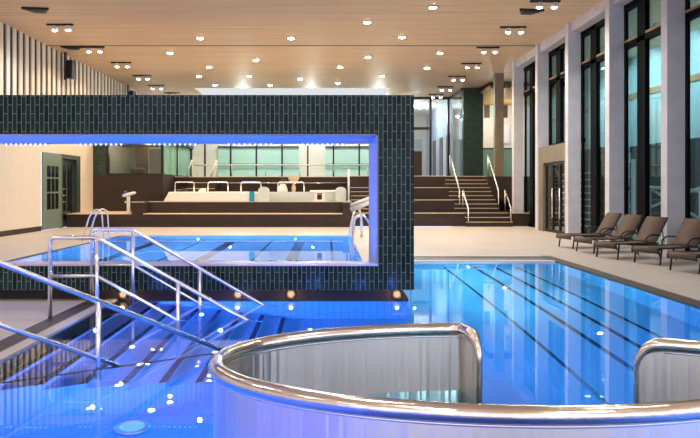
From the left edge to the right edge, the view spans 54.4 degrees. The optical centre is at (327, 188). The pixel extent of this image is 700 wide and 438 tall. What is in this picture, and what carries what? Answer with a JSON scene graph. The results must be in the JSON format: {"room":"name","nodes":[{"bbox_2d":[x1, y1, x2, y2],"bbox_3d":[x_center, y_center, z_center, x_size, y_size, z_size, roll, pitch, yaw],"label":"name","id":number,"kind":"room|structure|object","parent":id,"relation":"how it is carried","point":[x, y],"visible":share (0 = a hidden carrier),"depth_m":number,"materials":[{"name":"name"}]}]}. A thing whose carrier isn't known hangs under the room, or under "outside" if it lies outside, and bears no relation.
{"room":"spa","nodes":[
{"label":"spa","id":0,"kind":"room"},
{"bbox_2d":[0,23,142,230],"bbox_3d":[-10.400,-1.885,14.600,0.200,6.770,49.200,0,0,0],"label":"wall","id":1,"kind":"structure","parent":0,"point":[20,165],"depth_m":23.70,"materials":[{"name":"beige paint"}]},
{"bbox_2d":[0,226,41,236],"bbox_3d":[-10.290,1.415,20.350,0.020,0.170,18.900,0,0,0],"label":"baseboard","id":2,"kind":"structure","parent":1,"relation":"attached to","point":[39,228],"depth_m":22.73,"materials":[{"name":"brown wood"}]},
{"bbox_2d":[42,152,79,229],"bbox_3d":[-10.324,0.075,26.300,0.352,2.850,3.700,0,0,0],"label":"door","id":3,"kind":"structure","parent":1,"relation":"in","point":[60,172],"depth_m":25.91,"materials":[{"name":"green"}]},
{"bbox_2d":[0,21,143,94],"bbox_3d":[-10.297,-3.860,14.500,0.045,2.820,49.000,0,0,0],"label":"trim wall slats","id":4,"kind":"structure","parent":1,"relation":"attached to","point":[7,27],"depth_m":24.13,"materials":[{"name":"white wood"}]},
{"bbox_2d":[48,45,534,45],"bbox_3d":[-1.125,-5.269,25.000,18.350,0.022,0.060,0,0,0],"label":"trim","id":5,"kind":"structure","parent":1,"relation":"attached to","point":[48,45],"depth_m":24.97,"materials":[{"name":"brown wood"}]},
{"bbox_2d":[93,144,193,210],"bbox_3d":[-8.750,-0.650,33.100,3.100,3.300,6.800,0,0,0],"label":"wall","id":6,"kind":"structure","parent":0,"point":[108,190],"depth_m":29.80,"materials":[{"name":"brown stone"}]},
{"bbox_2d":[131,168,145,172],"bbox_3d":[-8.825,-0.770,31.700,0.550,0.420,0.600,0,0,0],"label":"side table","id":7,"kind":"object","parent":6,"relation":"on","point":[133,170],"visible":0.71,"depth_m":31.40,"materials":[{"name":"brown wood"}]},
{"bbox_2d":[136,147,147,172],"bbox_3d":[-9.200,-1.330,33.630,0.600,1.540,0.060,0,0,0],"label":"partition panel","id":8,"kind":"object","parent":6,"relation":"in","point":[141,152],"visible":0.64,"depth_m":33.60,"materials":[{"name":"brown wood"}]},
{"bbox_2d":[106,145,192,175],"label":"window","id":9,"kind":"structure","parent":6,"relation":"in","point":[107,146],"depth_m":29.89,"materials":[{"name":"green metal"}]},
{"bbox_2d":[149,149,167,173],"bbox_3d":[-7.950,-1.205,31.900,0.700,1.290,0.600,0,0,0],"label":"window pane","id":10,"kind":"object","parent":6,"relation":"on","point":[154,154],"visible":0.64,"depth_m":31.60,"materials":[{"name":"clear glass"}]},
{"bbox_2d":[68,201,342,213],"bbox_3d":[-4.675,0.752,28.282,11.250,0.495,2.995,0,0,0],"label":"trim","id":11,"kind":"structure","parent":6,"relation":"attached to","point":[89,212],"depth_m":27.54,"materials":[{"name":"beige stone"}]},
{"bbox_2d":[122,191,135,212],"bbox_3d":[-8.012,0.520,27.383,0.554,0.900,0.184,0,0,0],"label":"spout","id":12,"kind":"object","parent":11,"relation":"on","point":[125,194],"visible":0.98,"depth_m":27.34,"materials":[{"name":"white paint"}]},
{"bbox_2d":[175,176,347,176],"bbox_3d":[-3.120,-0.575,32.065,8.160,0.030,0.170,0,0,0],"label":"trim","id":13,"kind":"structure","parent":6,"relation":"attached to","point":[175,176],"depth_m":31.98,"materials":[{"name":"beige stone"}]},
{"bbox_2d":[182,97,459,175],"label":"window","id":14,"kind":"structure","parent":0,"point":[293,154],"depth_m":40.93,"materials":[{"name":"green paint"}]},
{"bbox_2d":[0,0,699,97],"bbox_3d":[1.050,-5.370,14.600,23.100,0.200,49.200,0,0,0],"label":"ceiling","id":15,"kind":"structure","parent":0,"point":[96,22],"depth_m":23.50,"materials":[{"name":"brown wood"}]},
{"bbox_2d":[21,7,48,13],"bbox_3d":[-8.522,-5.237,19.948,0.767,0.085,0.483,0,0,-7],"label":"ceiling hatch","id":16,"kind":"object","parent":15,"relation":"attached to","point":[42,10],"visible":1,"depth_m":19.74,"materials":[{"name":"black metal"}]},
{"bbox_2d":[46,24,73,30],"bbox_3d":[-8.560,-5.155,21.719,0.840,0.230,0.185,0,0,0],"label":"lamp","id":17,"kind":"object","parent":15,"relation":"attached to","point":[54,26],"visible":1,"depth_m":21.67,"materials":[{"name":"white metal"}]},
{"bbox_2d":[63,52,75,79],"bbox_3d":[-9.976,-4.725,26.220,0.406,1.050,0.342,0,0,8],"label":"loudspeaker","id":18,"kind":"object","parent":15,"relation":"attached to","point":[69,69],"visible":1,"depth_m":26.10,"materials":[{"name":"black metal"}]},
{"bbox_2d":[60,46,81,49],"bbox_3d":[-9.495,-5.237,25.276,0.767,0.085,0.483,0,0,-7],"label":"ceiling hatch","id":19,"kind":"object","parent":15,"relation":"attached to","point":[65,47],"visible":1,"depth_m":25.07,"materials":[{"name":"black metal"}]},
{"bbox_2d":[82,46,104,52],"bbox_3d":[-8.691,-5.155,25.148,0.840,0.230,0.185,0,0,0],"label":"lamp","id":20,"kind":"object","parent":15,"relation":"attached to","point":[88,48],"visible":1,"depth_m":25.10,"materials":[{"name":"white paint"}]},
{"bbox_2d":[110,62,130,67],"bbox_3d":[-8.590,-5.155,28.217,0.840,0.230,0.185,0,0,0],"label":"lamp","id":21,"kind":"object","parent":15,"relation":"attached to","point":[127,65],"visible":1,"depth_m":28.16,"materials":[{"name":"white paint"}]},
{"bbox_2d":[127,85,135,94],"bbox_3d":[-9.976,-4.725,34.420,0.406,1.050,0.342,0,0,8],"label":"loudspeaker","id":22,"kind":"object","parent":15,"relation":"attached to","point":[128,91],"visible":0.39,"depth_m":34.30,"materials":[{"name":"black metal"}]},
{"bbox_2d":[133,75,150,79],"bbox_3d":[-8.598,-5.155,31.435,0.840,0.230,0.185,0,0,0],"label":"lamp","id":23,"kind":"object","parent":15,"relation":"attached to","point":[138,76],"visible":1,"depth_m":31.38,"materials":[{"name":"white paint"}]},
{"bbox_2d":[147,85,164,89],"bbox_3d":[-8.716,-5.155,34.458,0.840,0.230,0.185,0,0,0],"label":"lamp","id":24,"kind":"object","parent":15,"relation":"attached to","point":[152,86],"visible":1,"depth_m":34.41,"materials":[{"name":"white paint"}]},
{"bbox_2d":[164,92,179,94],"bbox_3d":[-8.519,-5.155,37.136,0.840,0.230,0.185,0,0,0],"label":"lamp","id":25,"kind":"object","parent":15,"relation":"attached to","point":[167,93],"visible":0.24,"depth_m":37.09,"materials":[{"name":"black metal"}]},
{"bbox_2d":[195,88,389,94],"bbox_3d":[-1.880,-5.330,36.900,10.240,0.080,2.800,0,0,0],"label":"skylight","id":26,"kind":"object","parent":15,"relation":"attached to","point":[205,91],"visible":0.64,"depth_m":36.90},
{"bbox_2d":[427,5,438,8],"bbox_3d":[3.040,-5.260,19.690,0.340,0.080,0.340,0,0,0],"label":"recessed light","id":27,"kind":"object","parent":15,"relation":"in","point":[432,6],"visible":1,"depth_m":19.62,"materials":[{"name":"white metal"}]},
{"bbox_2d":[428,94,443,97],"bbox_3d":[5.991,-5.155,37.722,0.840,0.230,0.185,0,0,0],"label":"lamp","id":28,"kind":"object","parent":15,"relation":"attached to","point":[433,95],"visible":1,"depth_m":37.67,"materials":[{"name":"white paint"}]},
{"bbox_2d":[437,86,452,90],"bbox_3d":[6.016,-5.155,34.962,0.840,0.230,0.185,0,0,0],"label":"lamp","id":29,"kind":"object","parent":15,"relation":"attached to","point":[440,87],"visible":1,"depth_m":34.92,"materials":[{"name":"white paint"}]},
{"bbox_2d":[448,76,465,80],"bbox_3d":[6.016,-5.155,31.713,0.840,0.230,0.185,0,0,0],"label":"lamp","id":30,"kind":"object","parent":15,"relation":"attached to","point":[453,77],"visible":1,"depth_m":31.66,"materials":[{"name":"white paint"}]},
{"bbox_2d":[461,63,480,68],"bbox_3d":[5.981,-5.155,28.441,0.840,0.230,0.185,0,0,0],"label":"lamp","id":31,"kind":"object","parent":15,"relation":"attached to","point":[466,64],"visible":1,"depth_m":28.39,"materials":[{"name":"white paint"}]},
{"bbox_2d":[476,47,499,52],"bbox_3d":[5.938,-5.155,25.237,0.840,0.230,0.185,0,0,0],"label":"lamp","id":32,"kind":"object","parent":15,"relation":"attached to","point":[483,49],"visible":1,"depth_m":25.19,"materials":[{"name":"white paint"}]},
{"bbox_2d":[500,26,525,33],"bbox_3d":[6.000,-5.155,22.053,0.840,0.230,0.185,0,0,0],"label":"lamp","id":33,"kind":"object","parent":15,"relation":"attached to","point":[508,28],"visible":1,"depth_m":22.00,"materials":[{"name":"white paint"}]},
{"bbox_2d":[520,8,543,14],"bbox_3d":[5.932,-5.237,20.116,0.767,0.085,0.483,0,0,-7],"label":"ceiling hatch","id":34,"kind":"object","parent":15,"relation":"attached to","point":[523,11],"visible":1,"depth_m":19.95,"materials":[{"name":"black metal"}]},
{"bbox_2d":[529,0,560,8],"bbox_3d":[6.067,-5.155,19.011,0.840,0.230,0.185,0,0,0],"label":"lamp","id":35,"kind":"object","parent":15,"relation":"attached to","point":[539,3],"visible":1,"depth_m":18.96,"materials":[{"name":"white paint"}]},
{"bbox_2d":[516,0,632,66],"bbox_3d":[7.925,-5.120,18.100,0.450,0.299,20.200,0,0,0],"label":"beam","id":36,"kind":"structure","parent":15,"relation":"attached to","point":[594,15],"depth_m":21.33,"materials":[{"name":"white paint"}]},
{"bbox_2d":[0,226,699,340],"bbox_3d":[1.050,1.570,8.650,22.700,0.140,37.300,0,0,0],"label":"floor","id":37,"kind":"structure","parent":0,"point":[683,279],"depth_m":17.14,"materials":[{"name":"beige tile"}]},
{"bbox_2d":[83,208,109,239],"bbox_3d":[-6.866,1.491,20.100,0.652,1.820,0.548,0,0,0],"label":"pool ladder","id":38,"kind":"object","parent":37,"relation":"attached to","point":[98,210],"visible":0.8,"depth_m":19.85,"materials":[{"name":"silver metal"}]},
{"bbox_2d":[0,260,222,368],"bbox_3d":[-2.327,1.053,5.525,3.697,1.595,0.048,0,0,-32],"label":"pool handrail","id":39,"kind":"object","parent":37,"relation":"on","point":[98,302],"visible":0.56,"depth_m":5.74,"materials":[{"name":"silver metal"}]},
{"bbox_2d":[0,95,413,299],"bbox_3d":[-4.564,0.191,9.985,11.431,2.898,1.790,0,0,0],"label":"tiled partition wall","id":40,"kind":"structure","parent":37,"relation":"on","point":[385,123],"depth_m":9.10,"materials":[{"name":"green tile"}]},
{"bbox_2d":[117,290,128,299],"bbox_3d":[-2.804,1.440,9.300,0.150,0.148,0.030,0,0,0],"label":"lamp","id":41,"kind":"object","parent":40,"relation":"attached to","point":[121,295],"visible":0.7,"depth_m":9.29,"materials":[{"name":"glass"}]},
{"bbox_2d":[232,290,242,299],"bbox_3d":[-1.231,1.440,9.300,0.150,0.148,0.030,0,0,0],"label":"lamp","id":42,"kind":"object","parent":40,"relation":"attached to","point":[236,295],"visible":0.72,"depth_m":9.29,"materials":[{"name":"glass"}]},
{"bbox_2d":[286,290,295,299],"bbox_3d":[-0.506,1.440,9.300,0.150,0.148,0.030,0,0,0],"label":"lamp","id":43,"kind":"object","parent":40,"relation":"attached to","point":[290,294],"visible":0.96,"depth_m":9.29,"materials":[{"name":"glass"}]},
{"bbox_2d":[391,290,401,299],"bbox_3d":[0.944,1.440,9.300,0.150,0.148,0.030,0,0,0],"label":"lamp","id":44,"kind":"object","parent":40,"relation":"attached to","point":[396,294],"visible":0.94,"depth_m":9.29,"materials":[{"name":"glass"}]},
{"bbox_2d":[67,200,351,226],"bbox_3d":[-4.675,1.015,29.350,11.250,0.970,5.100,0,0,0],"label":"bench","id":45,"kind":"object","parent":37,"relation":"on","point":[137,218],"visible":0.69,"depth_m":26.80,"materials":[{"name":"brown wood"}]},
{"bbox_2d":[186,177,218,191],"bbox_3d":[-5.800,-0.010,31.300,1.300,1.080,1.400,0,0,0],"label":"steps","id":46,"kind":"structure","parent":45,"relation":"on","point":[193,179],"depth_m":31.28,"materials":[{"name":"brown stone"}]},
{"bbox_2d":[186,182,214,188],"bbox_3d":[-5.800,-0.158,31.135,1.300,0.835,1.090,0,0,0],"label":"trim","id":47,"kind":"structure","parent":46,"relation":"on","point":[194,182],"depth_m":30.93,"materials":[{"name":"beige stone"}]},
{"bbox_2d":[164,187,345,201],"bbox_3d":[-2.984,0.210,28.800,7.448,0.600,2.400,0,0,0],"label":"whirlpool","id":48,"kind":"object","parent":45,"relation":"on","point":[263,194],"visible":0.94,"depth_m":27.75,"materials":[{"name":"beige tile"}]},
{"bbox_2d":[176,188,186,191],"bbox_3d":[-6.099,0.035,28.300,0.435,0.170,0.394,0,0,0],"label":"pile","id":49,"kind":"object","parent":48,"relation":"on","point":[181,189],"visible":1,"depth_m":28.19,"materials":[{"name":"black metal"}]},
{"bbox_2d":[174,181,194,191],"bbox_3d":[-5.993,-0.102,28.400,0.843,0.425,0.052,0,0,0],"label":"grab rail","id":50,"kind":"object","parent":48,"relation":"attached to","point":[177,181],"visible":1,"depth_m":28.39,"materials":[{"name":"silver metal"}]},
{"bbox_2d":[207,181,228,191],"bbox_3d":[-4.594,-0.102,28.400,0.885,0.425,0.052,0,0,0],"label":"grab rail","id":51,"kind":"object","parent":48,"relation":"attached to","point":[210,181],"visible":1,"depth_m":28.39,"materials":[{"name":"silver metal"}]},
{"bbox_2d":[240,181,261,191],"bbox_3d":[-3.216,-0.102,28.400,0.885,0.425,0.052,0,0,0],"label":"grab rail","id":52,"kind":"object","parent":48,"relation":"attached to","point":[243,181],"visible":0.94,"depth_m":28.39,"materials":[{"name":"silver metal"}]},
{"bbox_2d":[279,177,287,191],"bbox_3d":[-1.933,-0.181,28.877,0.414,0.622,0.473,0,0,30],"label":"planter","id":53,"kind":"object","parent":48,"relation":"on","point":[282,187],"visible":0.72,"depth_m":28.77,"materials":[{"name":"white ceramic"}]},
{"bbox_2d":[277,181,304,191],"bbox_3d":[-1.545,-0.102,28.400,1.135,0.425,0.052,0,0,0],"label":"grab rail","id":54,"kind":"object","parent":48,"relation":"attached to","point":[280,181],"visible":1,"depth_m":28.39,"materials":[{"name":"silver metal"}]},
{"bbox_2d":[288,177,298,191],"bbox_3d":[-1.460,-0.185,28.900,0.480,0.630,0.473,0,0,0],"label":"vase","id":55,"kind":"object","parent":48,"relation":"on","point":[293,187],"visible":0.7,"depth_m":28.80,"materials":[{"name":"beige ceramic"}]},
{"bbox_2d":[346,169,350,201],"bbox_3d":[0.830,-0.145,27.300,0.180,1.310,0.176,0,0,0],"label":"pole","id":56,"kind":"object","parent":45,"relation":"on","point":[348,169],"visible":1,"depth_m":27.27,"materials":[{"name":"white metal"}]},
{"bbox_2d":[348,197,368,237],"bbox_3d":[1.035,0.843,21.005,0.844,1.322,0.480,0,0,0],"label":"pool hoist","id":57,"kind":"object","parent":37,"relation":"on","point":[357,205],"visible":0.78,"depth_m":20.82,"materials":[{"name":"white paint"}]},
{"bbox_2d":[351,214,368,255],"bbox_3d":[0.866,1.491,15.600,0.652,1.820,0.548,0,0,0],"label":"pool ladder","id":58,"kind":"object","parent":37,"relation":"attached to","point":[358,215],"visible":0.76,"depth_m":15.33,"materials":[{"name":"silver metal"}]},
{"bbox_2d":[350,176,562,226],"bbox_3d":[5.280,0.468,30.600,8.640,2.064,7.100,0,0,0],"label":"staircase","id":59,"kind":"structure","parent":37,"relation":"on","point":[426,200],"depth_m":28.72,"materials":[{"name":"brown stone"}]},
{"bbox_2d":[449,155,459,203],"bbox_3d":[5.546,-0.297,29.800,0.060,2.554,2.452,0,0,1],"label":"stair handrail","id":60,"kind":"object","parent":59,"relation":"on","point":[450,158],"visible":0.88,"depth_m":30.23,"materials":[{"name":"silver metal"}]},
{"bbox_2d":[350,176,562,217],"bbox_3d":[5.280,0.369,28.929,8.640,1.918,3.782,0,0,0],"label":"trim","id":61,"kind":"structure","parent":59,"relation":"on","point":[445,176],"depth_m":28.88,"materials":[{"name":"beige wood"}]},
{"bbox_2d":[462,190,468,221],"bbox_3d":[5.635,0.759,27.850,0.060,1.483,1.353,0,0,2],"label":"stair handrail","id":62,"kind":"object","parent":59,"relation":"on","point":[463,193],"visible":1,"depth_m":28.20,"materials":[{"name":"silver metal"}]},
{"bbox_2d":[487,155,498,207],"bbox_3d":[7.233,-0.297,29.800,0.060,2.554,2.455,0,0,3],"label":"stair handrail","id":63,"kind":"object","parent":59,"relation":"on","point":[488,158],"visible":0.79,"depth_m":30.17,"materials":[{"name":"silver metal"}]},
{"bbox_2d":[494,73,503,175],"bbox_3d":[7.800,-2.915,31.080,0.400,4.710,0.280,0,0,0],"label":"column","id":64,"kind":"structure","parent":59,"relation":"on","point":[498,77],"depth_m":30.94,"materials":[{"name":"beige stone"}]},
{"bbox_2d":[504,190,511,221],"bbox_3d":[7.369,0.758,27.850,0.060,1.483,1.356,0,0,4],"label":"stair handrail","id":65,"kind":"object","parent":59,"relation":"on","point":[505,192],"visible":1,"depth_m":28.04,"materials":[{"name":"silver metal"}]},
{"bbox_2d":[512,60,523,212],"bbox_3d":[7.800,-2.143,27.940,0.400,6.255,0.280,0,0,0],"label":"column","id":66,"kind":"structure","parent":59,"relation":"on","point":[517,72],"depth_m":27.80,"materials":[{"name":"white paint"}]},
{"bbox_2d":[524,61,534,227],"bbox_3d":[8.115,-1.735,26.370,0.190,6.470,3.140,0,0,0],"label":"window","id":67,"kind":"structure","parent":37,"relation":"on","point":[530,92],"depth_m":26.83,"materials":[{"name":"black metal"}]},
{"bbox_2d":[535,44,548,229],"bbox_3d":[7.800,-1.885,24.800,0.400,6.770,0.280,0,0,0],"label":"column","id":68,"kind":"structure","parent":37,"relation":"on","point":[541,58],"depth_m":24.66,"materials":[{"name":"white paint"}]},
{"bbox_2d":[539,143,564,233],"bbox_3d":[7.840,0.000,23.230,0.380,3.000,2.860,0,0,0],"label":"door","id":69,"kind":"structure","parent":37,"relation":"on","point":[550,156],"depth_m":24.09,"materials":[{"name":"beige metal"}]},
{"bbox_2d":[549,37,585,145],"bbox_3d":[8.115,-3.235,23.230,0.190,3.470,3.140,0,0,0],"label":"window","id":70,"kind":"structure","parent":69,"relation":"on","point":[559,79],"depth_m":23.69,"materials":[{"name":"black metal"}]},
{"bbox_2d":[565,22,580,232],"bbox_3d":[7.800,-1.885,21.660,0.400,6.770,0.280,0,0,0],"label":"column","id":71,"kind":"structure","parent":37,"relation":"on","point":[572,39],"depth_m":21.52,"materials":[{"name":"white paint"}]},
{"bbox_2d":[562,172,589,226],"bbox_3d":[8.615,0.400,23.730,0.070,2.200,3.120,0,0,0],"label":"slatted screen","id":72,"kind":"object","parent":37,"relation":"on","point":[586,172],"visible":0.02,"depth_m":22.62,"materials":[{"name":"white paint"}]},
{"bbox_2d":[556,212,621,248],"bbox_3d":[6.719,1.063,17.498,1.515,0.887,0.658,0,0,-13],"label":"sun lounger","id":73,"kind":"object","parent":37,"relation":"on","point":[610,220],"visible":0.95,"depth_m":17.54,"materials":[{"name":"brown fabric"}]},
{"bbox_2d":[581,18,629,240],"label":"window","id":74,"kind":"structure","parent":37,"relation":"on","point":[596,57],"depth_m":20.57,"materials":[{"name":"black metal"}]},
{"bbox_2d":[573,214,642,253],"bbox_3d":[6.708,1.063,16.248,1.515,0.887,0.658,0,0,-17],"label":"sun lounger","id":75,"kind":"object","parent":37,"relation":"on","point":[630,223],"visible":0.97,"depth_m":16.30,"materials":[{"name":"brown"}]},
{"bbox_2d":[605,0,623,240],"bbox_3d":[7.800,-1.885,18.520,0.400,6.770,0.280,0,0,0],"label":"column","id":76,"kind":"structure","parent":37,"relation":"on","point":[614,14],"depth_m":18.38,"materials":[{"name":"white paint"}]},
{"bbox_2d":[593,216,667,259],"bbox_3d":[6.662,1.063,14.937,1.515,0.887,0.658,0,0,-20],"label":"sun lounger","id":77,"kind":"object","parent":37,"relation":"on","point":[652,228],"visible":0.98,"depth_m":14.98,"materials":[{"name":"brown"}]},
{"bbox_2d":[628,153,635,238],"bbox_3d":[9.033,0.210,20.530,0.395,2.580,0.380,0,0,0],"label":"shelving unit","id":78,"kind":"object","parent":37,"relation":"on","point":[632,161],"visible":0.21,"depth_m":20.40,"materials":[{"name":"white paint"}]},
{"bbox_2d":[624,0,660,250],"bbox_3d":[8.115,-1.735,16.950,0.190,6.470,3.140,0,0,0],"label":"window","id":79,"kind":"structure","parent":37,"relation":"on","point":[645,33],"depth_m":17.47,"materials":[{"name":"black metal"}]},
{"bbox_2d":[631,218,699,265],"bbox_3d":[7.005,1.063,13.875,1.515,0.887,0.658,0,0,-23],"label":"sun lounger","id":80,"kind":"object","parent":37,"relation":"on","point":[688,235],"visible":0.99,"depth_m":13.99,"materials":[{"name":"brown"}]},
{"bbox_2d":[661,0,684,255],"bbox_3d":[7.800,-1.885,15.380,0.400,6.770,0.280,0,0,0],"label":"column","id":81,"kind":"structure","parent":37,"relation":"on","point":[672,11],"depth_m":15.24,"materials":[{"name":"white paint"}]},
{"bbox_2d":[650,186,699,245],"bbox_3d":[8.851,0.702,17.372,1.318,1.595,0.815,0,0,21],"label":"brace","id":82,"kind":"object","parent":37,"relation":"on","point":[652,188],"visible":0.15,"depth_m":17.48,"materials":[{"name":"white paint"}]},
{"bbox_2d":[666,250,699,273],"bbox_3d":[7.053,1.063,12.499,1.515,0.887,0.658,0,0,-21],"label":"sun lounger","id":83,"kind":"object","parent":37,"relation":"on","point":[683,255],"visible":1,"depth_m":12.30,"materials":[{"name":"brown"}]},
{"bbox_2d":[685,0,699,257],"bbox_3d":[8.115,-1.735,13.810,0.190,6.470,3.140,0,0,0],"label":"window","id":84,"kind":"structure","parent":37,"relation":"on","point":[692,13],"depth_m":15.27,"materials":[{"name":"black metal"}]},
{"bbox_3d":[0.850,2.240,8.050,8.300,1.420,14.500,0,0,0],"label":"basin","id":85,"kind":"object","parent":37,"relation":"in","visible":0},
{"bbox_2d":[0,299,116,361],"bbox_3d":[-2.950,1.566,4.750,0.140,0.128,9.100,0,0,0],"label":"curb","id":86,"kind":"object","parent":85,"relation":"on","point":[28,342],"visible":0.4,"depth_m":7.13,"materials":[{"name":"white stone"}]},
{"bbox_2d":[0,262,699,437],"bbox_3d":[0.930,1.520,7.975,7.640,0.001,14.050,0,0,0],"label":"pool water","id":87,"kind":"object","parent":85,"relation":"in","point":[555,333],"visible":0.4,"depth_m":6.73,"materials":[{"name":"blue liquid"}]},
{"bbox_2d":[0,257,699,351],"bbox_3d":[0.865,1.567,7.600,8.230,0.126,14.800,0,0,0],"label":"trim","id":88,"kind":"structure","parent":85,"relation":"on","point":[16,338],"depth_m":8.93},
{"bbox_2d":[208,323,699,437],"bbox_3d":[1.063,1.932,4.169,3.570,1.836,2.050,0,0,0],"label":"barrier","id":89,"kind":"object","parent":85,"relation":"on","point":[308,383],"visible":1,"depth_m":3.94,"materials":[{"name":"silver metal"}]},
{"bbox_2d":[414,255,554,262],"bbox_3d":[2.925,1.559,14.660,3.650,0.142,1.200,0,0,0],"label":"trim","id":90,"kind":"structure","parent":85,"relation":"on","point":[417,258],"depth_m":14.47,"materials":[{"name":"white paint"}]},
{"bbox_3d":[-1.740,2.225,7.286,2.320,1.250,4.268,0,0,0],"label":"steps","id":91,"kind":"structure","parent":85,"relation":"in","visible":0},
{"bbox_2d":[48,236,249,319],"bbox_3d":[-1.997,1.371,7.900,2.513,1.659,0.048,0,0,0],"label":"pool handrail","id":92,"kind":"object","parent":91,"relation":"on","point":[97,239],"visible":0.77,"depth_m":7.88,"materials":[{"name":"silver metal"}]},
{"bbox_2d":[90,228,265,304],"bbox_3d":[-1.893,1.358,8.950,2.474,1.684,0.048,0,0,0],"label":"pool handrail","id":93,"kind":"object","parent":91,"relation":"on","point":[133,231],"visible":0.84,"depth_m":8.93,"materials":[{"name":"silver metal"}]},
{"bbox_2d":[175,177,562,212],"bbox_3d":[2.900,0.470,35.500,20.200,2.060,7.000,0,0,0],"label":"terrace","id":94,"kind":"object","parent":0,"point":[222,187],"visible":0.25,"depth_m":32.00,"materials":[{"name":"brown stone"}]},
{"bbox_2d":[210,160,217,175],"bbox_3d":[-5.942,-1.033,35.300,0.446,0.976,0.090,0,0,0],"label":"stair rail","id":95,"kind":"object","parent":94,"relation":"on","point":[216,161],"visible":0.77,"depth_m":35.26,"materials":[{"name":"silver metal"}]},
{"bbox_2d":[179,183,347,183],"bbox_3d":[-2.550,-0.267,31.930,8.900,0.073,0.147,0,0,0],"label":"wall rail","id":96,"kind":"object","parent":94,"relation":"attached to","point":[179,183],"visible":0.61,"depth_m":31.87,"materials":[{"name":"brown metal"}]},
{"bbox_2d":[194,165,368,175],"bbox_3d":[-2.350,-0.928,36.000,9.500,0.737,0.056,0,0,0],"label":"balustrade","id":97,"kind":"object","parent":94,"relation":"on","point":[194,165],"visible":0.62,"depth_m":35.99,"materials":[{"name":"silver metal"}]},
{"bbox_2d":[449,88,462,98],"bbox_3d":[7.000,-2.915,37.250,0.100,4.710,3.500,0,0,0],"label":"window","id":98,"kind":"structure","parent":94,"relation":"on","point":[461,89],"depth_m":37.07,"materials":[{"name":"grey glass"}]},
{"bbox_2d":[460,88,482,175],"bbox_3d":[7.565,-2.915,35.900,1.030,4.710,1.000,0,0,0],"label":"column","id":99,"kind":"structure","parent":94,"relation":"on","point":[471,99],"depth_m":35.40,"materials":[{"name":"green tile"}]},
{"bbox_2d":[414,151,421,175],"bbox_3d":[4.290,-1.205,33.350,0.580,1.290,0.300,0,0,0],"label":"wall","id":100,"kind":"structure","parent":0,"point":[417,154],"depth_m":33.20,"materials":[{"name":"brown wood"}]},
{"bbox_2d":[414,98,455,175],"bbox_3d":[5.900,-3.030,44.600,3.000,4.940,10.800,0,0,0],"label":"wall","id":101,"kind":"structure","parent":0,"point":[439,115],"depth_m":44.00,"materials":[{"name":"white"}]},
{"bbox_2d":[456,101,529,176],"bbox_3d":[10.300,-3.130,40.680,5.400,5.140,0.240,0,0,0],"label":"wall","id":102,"kind":"structure","parent":0,"point":[488,111],"depth_m":40.60,"materials":[{"name":"beige paint"}]},
{"bbox_2d":[504,125,508,142],"bbox_3d":[10.542,-3.276,40.502,0.500,1.100,0.155,0,0,0],"label":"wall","id":103,"kind":"structure","parent":102,"relation":"attached to","point":[506,127],"depth_m":40.44,"materials":[{"name":"white paint"}]},
{"bbox_2d":[480,82,564,105],"bbox_3d":[10.150,-5.110,36.950,4.500,0.280,7.100,0,0,0],"label":"wall","id":104,"kind":"structure","parent":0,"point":[488,89],"depth_m":35.39,"materials":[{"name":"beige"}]},
{"bbox_2d":[563,147,604,231],"bbox_3d":[9.225,0.050,24.230,0.050,2.900,4.860,0,0,0],"label":"window","id":105,"kind":"structure","parent":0,"point":[602,149],"depth_m":23.92,"materials":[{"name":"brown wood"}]},
{"bbox_2d":[552,29,699,218],"bbox_3d":[12.275,-1.885,21.500,0.250,6.770,35.000,0,0,0],"label":"window","id":106,"kind":"structure","parent":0,"point":[655,53],"depth_m":25.25,"materials":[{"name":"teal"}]},
{"bbox_3d":[-3.000,2.130,16.400,7.800,1.240,11.400,0,0,0],"label":"basin","id":107,"kind":"object","parent":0,"visible":0},
{"bbox_2d":[12,236,361,260],"bbox_3d":[-3.000,1.520,16.400,7.440,0.001,11.000,0,0,0],"label":"pool water","id":108,"kind":"object","parent":107,"relation":"in","point":[192,248],"visible":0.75,"depth_m":16.81,"materials":[{"name":"blue liquid"}]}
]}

